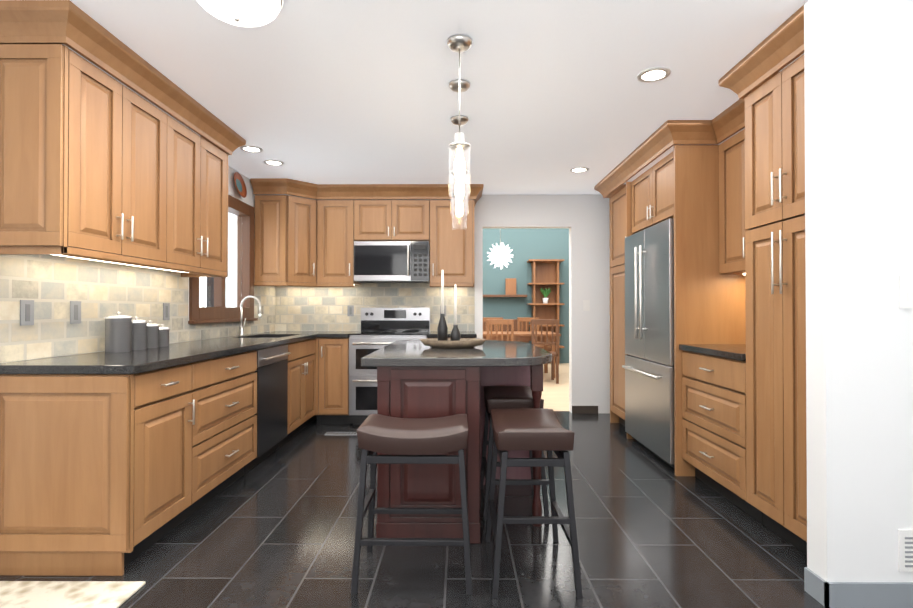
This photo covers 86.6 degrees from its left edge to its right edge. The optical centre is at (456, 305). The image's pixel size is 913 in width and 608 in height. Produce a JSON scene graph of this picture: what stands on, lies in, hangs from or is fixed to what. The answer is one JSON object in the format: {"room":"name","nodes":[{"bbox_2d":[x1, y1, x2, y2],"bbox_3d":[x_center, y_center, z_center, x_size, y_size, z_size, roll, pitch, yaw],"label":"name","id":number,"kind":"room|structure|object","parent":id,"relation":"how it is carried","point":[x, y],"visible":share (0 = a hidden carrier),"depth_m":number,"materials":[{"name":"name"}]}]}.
{"room":"kitchen","nodes":[
{"label":"kitchen","id":0,"kind":"room"},
{"bbox_2d":[4,166,270,362],"bbox_3d":[-2.357,-0.050,1.949,0.620,2.440,7.170,0,0,0],"label":"wall","id":1,"kind":"structure","parent":0,"point":[249,199],"depth_m":4.55,"materials":[{"name":"white paint"}]},
{"bbox_2d":[0,8,175,267],"bbox_3d":[-1.868,-0.761,2.498,0.348,1.010,0.801,0,0,0],"label":"upper cabinet","id":2,"kind":"object","parent":1,"relation":"attached to","point":[97,164],"depth_m":2.18,"materials":[{"name":"brown wood"}]},
{"bbox_2d":[0,255,275,362],"bbox_3d":[-2.032,0.010,3.737,0.010,0.513,3.350,0,0,0],"label":"backsplash","id":3,"kind":"structure","parent":1,"relation":"attached to","point":[52,286],"depth_m":2.65,"materials":[{"name":"tile"}]},
{"bbox_2d":[20,300,33,325],"bbox_3d":[-2.032,0.033,2.292,0.007,0.120,0.070,0,0,0],"label":"electrical outlet plate","id":4,"kind":"object","parent":3,"relation":"attached to","point":[26,312],"depth_m":2.29,"materials":[{"name":"grey plastic"}]},
{"bbox_2d":[70,301,80,323],"bbox_3d":[-2.030,0.035,2.582,0.007,0.120,0.070,0,0,0],"label":"electrical outlet plate","id":5,"kind":"object","parent":3,"relation":"attached to","point":[75,306],"depth_m":2.58,"materials":[{"name":"grey plastic"}]},
{"bbox_2d":[163,303,169,319],"bbox_3d":[-2.026,0.041,3.382,0.007,0.120,0.070,0,0,0],"label":"electrical outlet plate","id":6,"kind":"object","parent":3,"relation":"attached to","point":[166,306],"depth_m":3.38,"materials":[{"name":"grey plastic"}]},
{"bbox_2d":[153,92,231,275],"bbox_3d":[-1.865,-0.756,3.176,0.348,1.010,0.819,0,0,0],"label":"upper cabinet","id":7,"kind":"object","parent":1,"relation":"attached to","point":[202,160],"depth_m":3.19,"materials":[{"name":"brown wood"}]},
{"bbox_2d":[188,195,257,323],"bbox_3d":[-2.060,-0.420,4.256,0.150,1.125,1.160,0,0,0],"label":"window","id":8,"kind":"structure","parent":1,"relation":"in","point":[219,311],"depth_m":4.55,"materials":[{"name":"brown wood"}]},
{"bbox_2d":[234,172,246,197],"bbox_3d":[-1.998,-1.115,4.471,0.061,0.231,0.236,0,0,0],"label":"plate","id":9,"kind":"object","parent":1,"relation":"attached to","point":[240,185],"visible":1,"depth_m":4.49,"materials":[{"name":"brown ceramic"}]},
{"bbox_2d":[226,212,236,306],"bbox_3d":[0.912,-0.503,5.525,7.120,3.400,0.010,0,0,0],"label":"window","id":10,"kind":"structure","parent":0,"point":[231,241],"depth_m":5.53,"materials":[{"name":"white glass"}]},
{"bbox_2d":[0,363,824,607],"bbox_3d":[0.916,1.219,4.387,7.100,0.060,12.300,0,0,0],"label":"floor","id":11,"kind":"structure","parent":0,"point":[276,528],"depth_m":2.33,"materials":[{"name":"tile"}]},
{"bbox_2d":[0,581,145,607],"bbox_3d":[-1.679,1.162,1.687,0.740,0.012,0.710,0,0,0],"label":"mat","id":12,"kind":"object","parent":11,"relation":"on","point":[65,594],"visible":1,"depth_m":1.95,"materials":[{"name":"beige fabric"}]},
{"bbox_2d":[0,362,195,575],"bbox_3d":[-1.721,0.736,2.325,0.643,0.876,0.480,0,0,0],"label":"base cabinet","id":13,"kind":"object","parent":11,"relation":"on","point":[108,474],"depth_m":2.07,"materials":[{"name":"brown wood"}]},
{"bbox_2d":[196,350,256,510],"bbox_3d":[-1.718,0.740,2.946,0.643,0.876,0.894,0,0,0],"label":"base cabinet","id":14,"kind":"object","parent":11,"relation":"on","point":[226,386],"depth_m":2.93,"materials":[{"name":"brown wood"}]},
{"bbox_2d":[244,344,290,473],"bbox_3d":[-1.668,0.747,3.695,0.640,0.872,0.596,0,0,0],"label":"dishwasher","id":15,"kind":"object","parent":11,"relation":"on","point":[272,397],"visible":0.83,"depth_m":3.64,"materials":[{"name":"black metal"}]},
{"bbox_2d":[276,354,315,449],"bbox_3d":[-1.710,0.839,4.385,0.643,0.700,0.778,0,0,0],"label":"base cabinet","id":16,"kind":"object","parent":11,"relation":"on","point":[301,367],"depth_m":4.34,"materials":[{"name":"brown wood"}]},
{"bbox_2d":[288,338,316,418],"bbox_3d":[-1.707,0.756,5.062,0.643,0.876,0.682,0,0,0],"label":"base cabinet","id":17,"kind":"object","parent":11,"relation":"on","point":[306,346],"depth_m":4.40,"materials":[{"name":"brown wood"}]},
{"bbox_2d":[0,331,319,373],"bbox_3d":[-1.696,0.287,3.735,0.660,0.038,3.323,0,0,0],"label":"countertop","id":18,"kind":"structure","parent":17,"relation":"on","point":[149,359],"depth_m":2.47,"materials":[{"name":"black stone"}]},
{"bbox_2d":[104,312,131,352],"bbox_3d":[-1.913,0.146,2.741,0.130,0.227,0.130,0,0,0],"label":"canister","id":19,"kind":"object","parent":18,"relation":"on","point":[118,332],"visible":1,"depth_m":2.69,"materials":[{"name":"silver metal"}]},
{"bbox_2d":[131,317,146,349],"bbox_3d":[-1.912,0.162,2.890,0.114,0.197,0.114,0,0,0],"label":"canister","id":20,"kind":"object","parent":18,"relation":"on","point":[139,335],"visible":0.77,"depth_m":2.86,"materials":[{"name":"silver metal"}]},
{"bbox_2d":[147,320,159,347],"bbox_3d":[-1.911,0.175,3.020,0.102,0.172,0.102,0,0,0],"label":"canister","id":21,"kind":"object","parent":18,"relation":"on","point":[152,335],"visible":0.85,"depth_m":2.99,"materials":[{"name":"silver metal"}]},
{"bbox_2d":[159,324,169,346],"bbox_3d":[-1.911,0.189,3.140,0.090,0.147,0.090,0,0,0],"label":"canister","id":22,"kind":"object","parent":18,"relation":"on","point":[163,336],"visible":0.71,"depth_m":3.12,"materials":[{"name":"silver metal"}]},
{"bbox_2d":[238,296,261,335],"bbox_3d":[-1.871,0.090,4.410,0.212,0.364,0.094,0,0,0],"label":"faucet","id":23,"kind":"object","parent":18,"relation":"on","point":[241,329],"visible":1,"depth_m":4.38,"materials":[{"name":"silver metal"}]},
{"bbox_2d":[314,337,350,424],"bbox_3d":[-1.233,0.756,5.087,0.341,0.876,0.628,0,0,0],"label":"base cabinet","id":24,"kind":"object","parent":11,"relation":"on","point":[332,381],"depth_m":4.77,"materials":[{"name":"brown wood"}]},
{"bbox_2d":[320,331,358,337],"bbox_3d":[-1.210,0.297,5.067,0.296,0.038,0.653,0,0,0],"label":"countertop","id":25,"kind":"structure","parent":24,"relation":"on","point":[323,334],"depth_m":4.75,"materials":[{"name":"black stone"}]},
{"bbox_2d":[325,432,356,434],"bbox_3d":[-1.063,1.186,4.498,0.300,0.006,0.100,0,0,0],"label":"floor vent","id":26,"kind":"object","parent":11,"relation":"in","point":[341,433],"visible":0.94,"depth_m":4.49,"materials":[{"name":"grey metal"}]},
{"bbox_2d":[349,308,429,424],"bbox_3d":[-0.675,0.606,5.038,0.766,1.175,0.697,0,0,0],"label":"range","id":27,"kind":"object","parent":11,"relation":"on","point":[381,328],"visible":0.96,"depth_m":4.76,"materials":[{"name":"silver metal"}]},
{"bbox_2d":[351,414,471,594],"bbox_3d":[-0.181,0.838,2.146,0.494,0.668,0.364,0,0,0],"label":"stool","id":28,"kind":"object","parent":11,"relation":"on","point":[412,440],"visible":1,"depth_m":2.00,"materials":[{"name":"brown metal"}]},
{"bbox_2d":[376,367,483,543],"bbox_3d":[-0.138,0.739,2.737,0.522,0.874,0.700,0,0,0],"label":"base cabinet","id":29,"kind":"object","parent":11,"relation":"on","point":[419,392],"depth_m":2.39,"materials":[{"name":"brown wood"}]},
{"bbox_2d":[361,340,551,366],"bbox_3d":[0.029,0.280,3.039,0.980,0.042,1.380,0,0,0],"label":"countertop","id":30,"kind":"structure","parent":29,"relation":"on","point":[419,353],"depth_m":2.48,"materials":[{"name":"stone"}]},
{"bbox_2d":[420,338,485,347],"bbox_3d":[-0.021,0.233,3.000,0.414,0.050,0.257,0,0,0],"label":"basket tray","id":31,"kind":"object","parent":30,"relation":"on","point":[461,343],"visible":0.96,"depth_m":2.91,"materials":[{"name":"beige wood"}]},
{"bbox_2d":[437,270,447,340],"bbox_3d":[-0.086,0.012,3.002,0.064,0.474,0.064,0,0,0],"label":"candlestick","id":32,"kind":"object","parent":31,"relation":"on","point":[442,331],"visible":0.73,"depth_m":2.99,"materials":[{"name":"black"}]},
{"bbox_2d":[450,284,460,340],"bbox_3d":[-0.006,0.057,3.021,0.064,0.384,0.064,0,0,0],"label":"candlestick","id":33,"kind":"object","parent":31,"relation":"on","point":[455,334],"visible":0.85,"depth_m":3.01,"materials":[{"name":"black"}]},
{"bbox_2d":[483,317,502,330],"bbox_3d":[0.692,0.725,9.222,0.420,1.000,0.420,0,0,0],"label":"dining chair","id":34,"kind":"object","parent":11,"relation":"on","point":[485,319],"visible":0.21,"depth_m":9.40,"materials":[{"name":"brown wood"}]},
{"bbox_2d":[487,319,513,340],"bbox_3d":[0.684,0.714,7.763,0.420,1.000,0.420,0,0,0],"label":"dining chair","id":35,"kind":"object","parent":11,"relation":"on","point":[501,322],"visible":0.44,"depth_m":7.57,"materials":[{"name":"brown wood"}]},
{"bbox_2d":[483,319,528,342],"bbox_3d":[0.972,0.758,10.209,1.050,0.950,0.440,0,0,0],"label":"sideboard","id":36,"kind":"object","parent":11,"relation":"on","point":[515,326],"depth_m":9.99,"materials":[{"name":"brown wood"}]},
{"bbox_2d":[480,386,548,520],"bbox_3d":[0.328,0.844,2.893,0.364,0.668,0.494,0,0,0],"label":"stool","id":37,"kind":"object","parent":11,"relation":"on","point":[495,397],"visible":0.46,"depth_m":2.68,"materials":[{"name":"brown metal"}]},
{"bbox_2d":[483,331,560,377],"bbox_3d":[1.038,0.845,8.490,1.400,0.750,0.900,0,0,0],"label":"dining table","id":38,"kind":"object","parent":11,"relation":"on","point":[522,335],"visible":0.48,"depth_m":8.10,"materials":[{"name":"brown wood"}]},
{"bbox_2d":[517,317,542,347],"bbox_3d":[1.392,0.725,9.219,0.420,1.000,0.420,0,0,0],"label":"dining chair","id":39,"kind":"object","parent":11,"relation":"on","point":[523,319],"visible":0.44,"depth_m":9.40,"materials":[{"name":"brown wood"}]},
{"bbox_2d":[485,408,582,598],"bbox_3d":[0.324,0.838,2.183,0.364,0.668,0.494,0,0,0],"label":"stool","id":40,"kind":"object","parent":11,"relation":"on","point":[528,429],"visible":1,"depth_m":1.97,"materials":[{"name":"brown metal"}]},
{"bbox_2d":[531,319,558,383],"bbox_3d":[1.384,0.714,7.759,0.420,1.000,0.420,0,0,0],"label":"dining chair","id":41,"kind":"object","parent":11,"relation":"on","point":[541,322],"visible":0.69,"depth_m":7.56,"materials":[{"name":"brown wood"}]},
{"bbox_2d":[527,259,564,362],"bbox_3d":[1.888,0.131,10.278,0.740,2.205,0.320,0,0,0],"label":"etagere shelf","id":42,"kind":"object","parent":11,"relation":"on","point":[545,284],"visible":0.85,"depth_m":10.41,"materials":[{"name":"brown wood"}]},
{"bbox_2d":[622,219,674,468],"bbox_3d":[1.795,0.285,3.857,0.717,1.800,0.921,0,0,0],"label":"refrigerator","id":43,"kind":"object","parent":11,"relation":"on","point":[648,366],"visible":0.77,"depth_m":3.72,"materials":[{"name":"silver metal"}]},
{"bbox_2d":[609,145,745,475],"bbox_3d":[1.854,0.036,4.160,0.658,2.302,1.598,0,0,0],"label":"enclosure","id":44,"kind":"object","parent":11,"relation":"on","point":[679,184],"visible":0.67,"depth_m":3.37,"materials":[{"name":"brown wood"}]},
{"bbox_2d":[682,351,762,523],"bbox_3d":[1.851,0.741,2.981,0.652,0.875,0.744,0,0,0],"label":"base cabinet","id":45,"kind":"object","parent":11,"relation":"on","point":[714,421],"visible":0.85,"depth_m":2.91,"materials":[{"name":"brown wood"}]},
{"bbox_2d":[679,344,745,360],"bbox_3d":[1.847,0.281,2.984,0.618,0.038,0.744,0,0,0],"label":"countertop","id":46,"kind":"structure","parent":45,"relation":"on","point":[734,351],"depth_m":2.97,"materials":[{"name":"black stone"}]},
{"bbox_2d":[745,54,806,554],"bbox_3d":[1.847,0.022,2.307,0.651,2.302,0.608,0,0,0],"label":"pantry cabinet","id":47,"kind":"object","parent":11,"relation":"on","point":[776,444],"visible":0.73,"depth_m":2.35,"materials":[{"name":"brown wood"}]},
{"bbox_2d":[67,0,803,194],"bbox_3d":[-0.188,-1.295,1.897,4.920,0.050,7.270,0,0,0],"label":"ceiling","id":48,"kind":"structure","parent":0,"point":[336,91],"depth_m":2.68,"materials":[{"name":"white paint"}]},
{"bbox_2d":[197,0,282,26],"bbox_3d":[-0.877,-1.201,1.935,0.350,0.135,0.350,0,0,0],"label":"dome ceiling light","id":49,"kind":"object","parent":48,"relation":"attached to","point":[249,13],"visible":1,"depth_m":1.93,"materials":[{"name":"white glass"}]},
{"bbox_2d":[240,145,262,152],"bbox_3d":[-1.637,-1.250,3.870,0.169,0.008,0.169,0,0,-6],"label":"recessed light","id":50,"kind":"object","parent":48,"relation":"in","point":[248,148],"depth_m":3.86,"materials":[{"name":"white plastic"}]},
{"bbox_2d":[263,159,283,165],"bbox_3d":[-1.595,-1.248,4.230,0.169,0.008,0.169,0,-1,-39],"label":"recessed light","id":51,"kind":"object","parent":48,"relation":"in","point":[269,162],"depth_m":4.22,"materials":[{"name":"white plastic"}]},
{"bbox_2d":[449,79,469,215],"bbox_3d":[0.017,-0.893,2.758,0.124,0.739,0.124,0,0,0],"label":"pendant light","id":52,"kind":"object","parent":48,"relation":"hanging from","point":[454,85],"visible":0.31,"depth_m":2.73,"materials":[{"name":"clear glass"}]},
{"bbox_2d":[450,115,468,229],"bbox_3d":[0.020,-0.889,3.258,0.124,0.739,0.124,0,0,0],"label":"pendant light","id":53,"kind":"object","parent":48,"relation":"hanging from","point":[454,120],"visible":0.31,"depth_m":3.23,"materials":[{"name":"clear glass"}]},
{"bbox_2d":[447,34,472,197],"bbox_3d":[0.015,-0.896,2.318,0.124,0.739,0.124,0,0,0],"label":"pendant light","id":54,"kind":"object","parent":48,"relation":"hanging from","point":[459,43],"visible":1,"depth_m":2.30,"materials":[{"name":"silver metal"}]},
{"bbox_2d":[570,167,588,172],"bbox_3d":[1.126,-1.246,4.445,0.169,0.008,0.169,0,0,-6],"label":"recessed light","id":55,"kind":"object","parent":48,"relation":"in","point":[577,169],"depth_m":4.44,"materials":[{"name":"white plastic"}]},
{"bbox_2d":[637,67,670,82],"bbox_3d":[1.076,-1.260,2.645,0.169,0.008,0.169,0,-1,-39],"label":"recessed light","id":56,"kind":"object","parent":48,"relation":"in","point":[652,74],"depth_m":2.64,"materials":[{"name":"white plastic"}]},
{"bbox_2d":[291,194,609,413],"bbox_3d":[0.082,-0.023,5.455,4.460,2.440,0.132,0,0,0],"label":"wall","id":57,"kind":"structure","parent":0,"point":[584,219],"depth_m":5.40,"materials":[{"name":"white paint"}]},
{"bbox_2d":[250,178,483,287],"bbox_3d":[-0.870,-0.722,5.068,2.296,1.050,0.664,0,0,0],"label":"upper cabinet","id":58,"kind":"object","parent":57,"relation":"attached to","point":[305,241],"visible":0.98,"depth_m":5.04,"materials":[{"name":"brown wood"}]},
{"bbox_2d":[354,241,429,282],"bbox_3d":[-0.675,-0.461,5.180,0.778,0.419,0.430,0,0,0],"label":"microwave","id":59,"kind":"object","parent":58,"relation":"attached to","point":[391,261],"visible":1,"depth_m":5.01,"materials":[{"name":"silver metal"}]},
{"bbox_2d":[275,244,474,330],"bbox_3d":[-0.909,-0.202,5.403,2.220,0.963,0.010,0,0,0],"label":"backsplash","id":60,"kind":"structure","parent":57,"relation":"attached to","point":[298,308],"depth_m":5.40,"materials":[{"name":"tile"}]},
{"bbox_2d":[347,305,353,315],"bbox_3d":[-1.179,0.056,5.394,0.070,0.120,0.007,0,0,0],"label":"electrical outlet plate","id":61,"kind":"object","parent":60,"relation":"attached to","point":[350,308],"depth_m":5.39,"materials":[{"name":"grey plastic"}]},
{"bbox_2d":[583,300,589,310],"bbox_3d":[1.446,-0.004,5.388,0.070,0.120,0.009,0,0,0],"label":"switch plate","id":62,"kind":"object","parent":57,"relation":"attached to","point":[586,303],"depth_m":5.39,"materials":[{"name":"white plastic"}]},
{"bbox_2d":[427,331,476,337],"bbox_3d":[-0.044,0.297,5.066,0.488,0.038,0.643,0,0,0],"label":"countertop","id":63,"kind":"structure","parent":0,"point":[432,334],"depth_m":4.75,"materials":[{"name":"black stone"}]},
{"bbox_2d":[483,228,568,362],"bbox_3d":[0.999,-0.465,10.510,7.000,3.400,0.120,0,0,0],"label":"wall","id":64,"kind":"structure","parent":0,"point":[525,244],"depth_m":10.45,"materials":[{"name":"teal paint"}]},
{"bbox_2d":[483,278,526,296],"bbox_3d":[1.023,-0.386,10.347,0.950,0.400,0.200,0,0,0],"label":"wall shelf","id":65,"kind":"object","parent":64,"relation":"attached to","point":[510,287],"visible":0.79,"depth_m":10.35,"materials":[{"name":"brown wood"}]},
{"bbox_2d":[804,0,912,607],"bbox_3d":[1.802,-0.050,1.940,0.742,2.440,0.120,0,0,0],"label":"wall","id":66,"kind":"structure","parent":0,"point":[858,65],"depth_m":1.90,"materials":[{"name":"white paint"}]},
{"bbox_2d":[594,5,803,197],"bbox_3d":[1.805,-1.189,3.536,0.748,0.138,3.046,0,0,0],"label":"crown molding","id":67,"kind":"structure","parent":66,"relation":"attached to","point":[775,52],"depth_m":3.08,"materials":[{"name":"brown wood"}]},
{"bbox_2d":[898,529,912,571],"bbox_3d":[1.860,0.950,1.879,0.285,0.160,0.010,0,0,0],"label":"air vent","id":68,"kind":"object","parent":66,"relation":"in","point":[905,550],"visible":1,"depth_m":1.88,"materials":[{"name":"white plastic"}]},
{"bbox_3d":[2.233,-0.050,1.925,0.120,2.440,7.170,0,0,0],"label":"wall","id":69,"kind":"structure","parent":0,"visible":0},
{"bbox_2d":[719,129,748,274],"bbox_3d":[1.981,-0.667,2.991,0.391,0.914,0.744,0,0,0],"label":"upper cabinet","id":70,"kind":"object","parent":69,"relation":"attached to","point":[732,231],"visible":0.27,"depth_m":3.19,"materials":[{"name":"brown wood"}]},
{"bbox_3d":[0.986,-2.209,8.048,7.000,0.050,5.030,0,0,0],"label":"ceiling","id":71,"kind":"structure","parent":0,"visible":0},
{"bbox_2d":[487,240,512,267],"bbox_3d":[0.770,-1.412,8.509,0.472,1.535,0.473,0,0,0],"label":"dining chandelier","id":72,"kind":"object","parent":71,"relation":"hanging from","point":[501,255],"visible":0.9,"depth_m":8.42,"materials":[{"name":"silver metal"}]},
{"label":"outside","id":73,"kind":"structure","parent":0,"visible":0},
{"bbox_2d":[199,277,205,306],"bbox_3d":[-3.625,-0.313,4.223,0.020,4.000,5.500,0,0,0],"label":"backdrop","id":74,"kind":"structure","parent":73,"point":[201,296],"depth_m":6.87,"materials":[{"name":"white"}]}
]}

